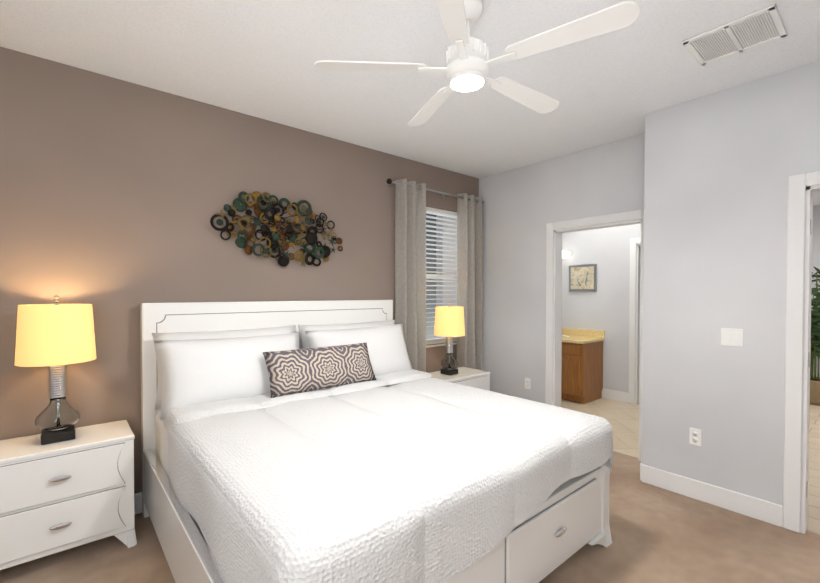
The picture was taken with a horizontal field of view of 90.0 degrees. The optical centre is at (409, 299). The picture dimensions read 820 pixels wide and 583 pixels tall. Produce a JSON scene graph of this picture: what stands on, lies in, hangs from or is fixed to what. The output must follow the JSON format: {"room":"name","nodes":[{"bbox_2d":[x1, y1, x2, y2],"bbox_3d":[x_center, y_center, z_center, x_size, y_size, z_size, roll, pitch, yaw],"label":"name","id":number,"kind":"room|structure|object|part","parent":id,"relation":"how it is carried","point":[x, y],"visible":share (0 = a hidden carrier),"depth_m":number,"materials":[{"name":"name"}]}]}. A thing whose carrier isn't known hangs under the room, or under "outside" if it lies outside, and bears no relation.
{"room":"bedroom","nodes":[
{"label":"bedroom","id":0,"kind":"room"},
{"bbox_2d":[0,46,478,493],"bbox_3d":[-1.076,-0.010,3.265,5.050,2.740,0.120,-1,1,-40],"label":"wall","id":1,"kind":"structure","parent":0,"point":[116,194],"depth_m":2.63,"materials":[{"name":"brown paint"}]},
{"bbox_2d":[134,492,141,513],"bbox_3d":[-1.032,1.296,3.234,4.810,0.130,0.016,-1,1,-40],"label":"baseboard","id":2,"kind":"structure","parent":1,"relation":"attached to","point":[138,496],"depth_m":2.62,"materials":[{"name":"white wood"}]},
{"bbox_2d":[210,191,342,266],"bbox_3d":[-0.996,-0.539,3.201,1.056,0.566,0.082,-1,1,-40],"label":"sculpture","id":3,"kind":"object","parent":1,"relation":"attached to","point":[243,223],"visible":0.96,"depth_m":3.16,"materials":[{"name":"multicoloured metal"}]},
{"bbox_2d":[386,178,483,371],"bbox_3d":[0.302,0.084,4.266,1.375,2.470,0.139,-1,1,-40],"label":"curtains","id":4,"kind":"object","parent":1,"relation":"attached to","point":[410,256],"visible":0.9,"depth_m":4.08,"materials":[{"name":"grey fabric"}]},
{"bbox_2d":[426,212,456,347],"bbox_3d":[0.328,-0.237,4.436,0.810,1.462,0.145,-1,1,-40],"label":"window","id":5,"kind":"structure","parent":1,"relation":"in","point":[434,340],"depth_m":4.45,"materials":[{"name":"white plastic"}]},
{"bbox_2d":[426,207,456,344],"bbox_3d":[0.336,-0.249,4.426,0.754,1.434,0.052,-1,1,-40],"label":"window blinds","id":6,"kind":"object","parent":5,"relation":"attached to","point":[440,211],"visible":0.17,"depth_m":4.41,"materials":[{"name":"white plastic"}]},
{"bbox_2d":[0,451,819,582],"bbox_3d":[0.195,1.415,1.737,4.980,0.060,4.130,-1,1,-40],"label":"floor carpet","id":7,"kind":"object","parent":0,"point":[660,535],"visible":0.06,"depth_m":2.22,"materials":[{"name":"beige carpet"}]},
{"bbox_2d":[0,420,136,569],"bbox_3d":[-1.891,1.067,2.219,0.650,0.620,0.407,-1,1,-40],"label":"nightstand","id":8,"kind":"object","parent":7,"relation":"on","point":[57,497],"visible":1,"depth_m":2.11,"materials":[{"name":"white paint"}]},
{"bbox_2d":[15,295,95,444],"bbox_3d":[-1.910,0.365,2.222,0.336,0.782,0.336,-1,1,-40],"label":"lamp","id":9,"kind":"object","parent":8,"relation":"on","point":[56,337],"visible":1,"depth_m":2.14,"materials":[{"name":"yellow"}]},
{"bbox_2d":[140,300,612,582],"bbox_3d":[-0.272,0.699,2.446,1.980,1.350,2.156,-1,1,-40],"label":"bed","id":10,"kind":"object","parent":7,"relation":"on","point":[333,441],"visible":1,"depth_m":1.91,"materials":[{"name":"white fabric"}]},
{"bbox_3d":[-0.295,0.903,2.476,1.860,0.340,1.885,-1,1,-40],"label":"mattress","id":11,"kind":"part","parent":10,"relation":"part of","materials":[{"name":"white fabric"}]},
{"bbox_2d":[430,367,490,390],"bbox_3d":[0.459,1.038,4.055,0.650,0.620,0.407,-1,1,-40],"label":"nightstand","id":12,"kind":"object","parent":7,"relation":"on","point":[471,377],"visible":0.08,"depth_m":3.99,"materials":[{"name":"white paint"}]},
{"bbox_2d":[434,302,464,375],"bbox_3d":[0.386,0.376,4.014,0.302,0.704,0.302,-1,1,-40],"label":"lamp","id":13,"kind":"object","parent":12,"relation":"on","point":[449,325],"visible":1,"depth_m":3.91,"materials":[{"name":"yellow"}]},
{"bbox_2d":[0,0,819,177],"bbox_3d":[1.223,-1.416,3.030,8.280,0.080,4.840,-1,1,-40],"label":"ceiling","id":14,"kind":"structure","parent":0,"point":[257,58],"depth_m":2.34,"materials":[{"name":"white paint"}]},
{"bbox_2d":[314,0,639,126],"bbox_3d":[0.310,-1.173,1.921,1.290,0.369,1.335,-1,1,-40],"label":"fan","id":15,"kind":"object","parent":14,"relation":"hanging from","point":[468,63],"visible":1,"depth_m":1.81,"materials":[{"name":"white plastic"}]},
{"bbox_2d":[682,4,787,65],"bbox_3d":[1.681,-1.355,2.127,0.340,0.012,0.370,-1,1,-40],"label":"ceiling vent","id":16,"kind":"object","parent":14,"relation":"in","point":[752,30],"visible":1,"depth_m":2.11,"materials":[{"name":"white metal"}]},
{"bbox_2d":[436,215,456,337],"bbox_3d":[1.621,-0.061,6.485,3.230,2.740,0.120,-1,1,-40],"label":"wall","id":17,"kind":"structure","parent":0,"point":[450,298],"depth_m":5.45,"materials":[{"name":"white"}]},
{"bbox_2d":[479,133,644,402],"bbox_3d":[1.503,-0.022,4.037,0.120,2.740,2.040,-1,1,-40],"label":"wall","id":18,"kind":"structure","parent":0,"point":[523,206],"depth_m":4.24,"materials":[{"name":"grey paint"}]},
{"bbox_2d":[525,378,530,388],"bbox_3d":[1.226,0.874,4.276,0.009,0.115,0.070,-1,1,-40],"label":"electrical outlet plate","id":19,"kind":"object","parent":18,"relation":"attached to","point":[527,383],"visible":1,"depth_m":4.27,"materials":[{"name":"white plastic"}]},
{"bbox_2d":[545,209,643,461],"bbox_3d":[1.726,0.298,3.779,0.156,2.108,0.966,-1,1,-40],"label":"door frame","id":20,"kind":"structure","parent":18,"relation":"attached to","point":[555,231],"depth_m":4.04,"materials":[{"name":"white wood"}]},
{"bbox_2d":[562,224,640,392],"bbox_3d":[2.645,-0.046,5.550,0.120,2.740,2.630,-1,1,-40],"label":"wall","id":21,"kind":"structure","parent":0,"point":[605,307],"depth_m":5.48,"materials":[{"name":"grey paint"}]},
{"bbox_2d":[562,251,570,257],"bbox_3d":[2.134,-0.643,5.940,0.140,0.100,0.360,-1,1,-40],"label":"sconce","id":22,"kind":"object","parent":21,"relation":"attached to","point":[565,254],"visible":0.4,"depth_m":5.81,"materials":[{"name":"white glass"}]},
{"bbox_2d":[569,264,596,291],"bbox_3d":[2.405,-0.299,5.716,0.023,0.380,0.400,-1,1,-40],"label":"picture frame","id":23,"kind":"object","parent":21,"relation":"attached to","point":[583,278],"visible":1,"depth_m":5.70,"materials":[{"name":"grey wood"}]},
{"bbox_2d":[602,388,628,402],"bbox_3d":[2.276,1.253,5.900,0.016,0.130,1.652,-1,1,-40],"label":"baseboard","id":24,"kind":"structure","parent":21,"relation":"attached to","point":[615,395],"depth_m":5.38,"materials":[{"name":"white wood"}]},
{"bbox_2d":[628,238,640,403],"bbox_3d":[3.140,0.279,4.959,0.140,2.108,0.876,-1,1,-40],"label":"door frame","id":25,"kind":"structure","parent":21,"relation":"attached to","point":[634,318],"depth_m":5.21,"materials":[{"name":"white wood"}]},
{"bbox_2d":[642,109,662,468],"bbox_3d":[3.489,-0.029,4.463,4.480,2.740,0.120,-1,1,-40],"label":"wall","id":26,"kind":"structure","parent":0,"point":[653,181],"depth_m":3.01,"materials":[{"name":"grey paint"}]},
{"bbox_2d":[561,398,819,533],"bbox_3d":[4.075,1.381,3.933,4.540,0.058,7.220,-1,1,-40],"label":"floor","id":27,"kind":"structure","parent":0,"point":[621,418],"depth_m":4.19,"materials":[{"name":"beige tile"}]},
{"bbox_2d":[561,328,604,403],"bbox_3d":[2.016,0.849,5.746,0.598,0.944,1.140,-1,1,-40],"label":"bathroom vanity","id":28,"kind":"object","parent":27,"relation":"on","point":[582,369],"visible":0.33,"depth_m":5.31,"materials":[{"name":"brown wood"}]},
{"bbox_2d":[810,266,819,405],"bbox_3d":[5.178,0.444,5.247,0.754,1.770,0.723,-1,1,-40],"label":"bamboo plant","id":29,"kind":"object","parent":27,"relation":"on","point":[815,352],"visible":0.46,"depth_m":5.16,"materials":[{"name":"green plant"}]},
{"bbox_2d":[660,60,819,505],"bbox_3d":[2.502,0.007,2.256,0.120,2.740,1.970,-1,1,-40],"label":"wall","id":30,"kind":"structure","parent":0,"point":[734,157],"depth_m":2.66,"materials":[{"name":"grey paint"}]},
{"bbox_2d":[689,427,701,445],"bbox_3d":[1.957,0.942,2.813,0.009,0.115,0.070,-1,1,-40],"label":"electrical outlet plate","id":31,"kind":"object","parent":30,"relation":"attached to","point":[694,436],"visible":1,"depth_m":2.81,"materials":[{"name":"white plastic"}]},
{"bbox_2d":[640,462,782,526],"bbox_3d":[1.988,1.303,2.781,0.020,0.130,0.808,-1,1,-40],"label":"baseboard","id":32,"kind":"structure","parent":30,"relation":"attached to","point":[753,507],"depth_m":2.72,"materials":[{"name":"white wood"}]},
{"bbox_2d":[721,328,742,346],"bbox_3d":[2.083,0.244,2.654,0.008,0.115,0.116,-1,1,-40],"label":"switch plate","id":33,"kind":"object","parent":30,"relation":"attached to","point":[731,337],"visible":1,"depth_m":2.65,"materials":[{"name":"white plastic"}]},
{"bbox_2d":[783,171,819,533],"bbox_3d":[2.612,0.325,2.131,0.156,2.108,0.966,-1,1,-40],"label":"door frame","id":34,"kind":"structure","parent":30,"relation":"attached to","point":[797,347],"depth_m":2.41,"materials":[{"name":"white wood"}]},
{"bbox_3d":[2.357,0.349,2.421,0.045,1.640,0.002,-1,1,-40],"label":"trim of the hall door hinges","id":35,"kind":"part","parent":34,"relation":"part of","materials":[{"name":"white wood"}]},
{"bbox_2d":[810,205,819,377],"bbox_3d":[6.649,-0.026,4.293,0.120,2.740,4.470,-1,1,-40],"label":"wall","id":36,"kind":"structure","parent":0,"point":[816,240],"depth_m":5.55,"materials":[{"name":"grey paint"}]},
{"bbox_2d":[813,192,819,205],"bbox_3d":[5.026,-1.272,2.816,4.480,0.080,4.350,-1,1,-40],"label":"ceiling","id":37,"kind":"structure","parent":0,"point":[816,198],"depth_m":5.15,"materials":[{"name":"white paint"}]},
{"label":"outside","id":38,"kind":"structure","parent":0,"visible":0},
{"bbox_2d":[426,213,435,338],"bbox_3d":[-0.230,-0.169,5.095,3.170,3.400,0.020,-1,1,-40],"label":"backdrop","id":39,"kind":"structure","parent":38,"point":[430,322],"depth_m":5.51,"materials":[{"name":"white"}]}
]}

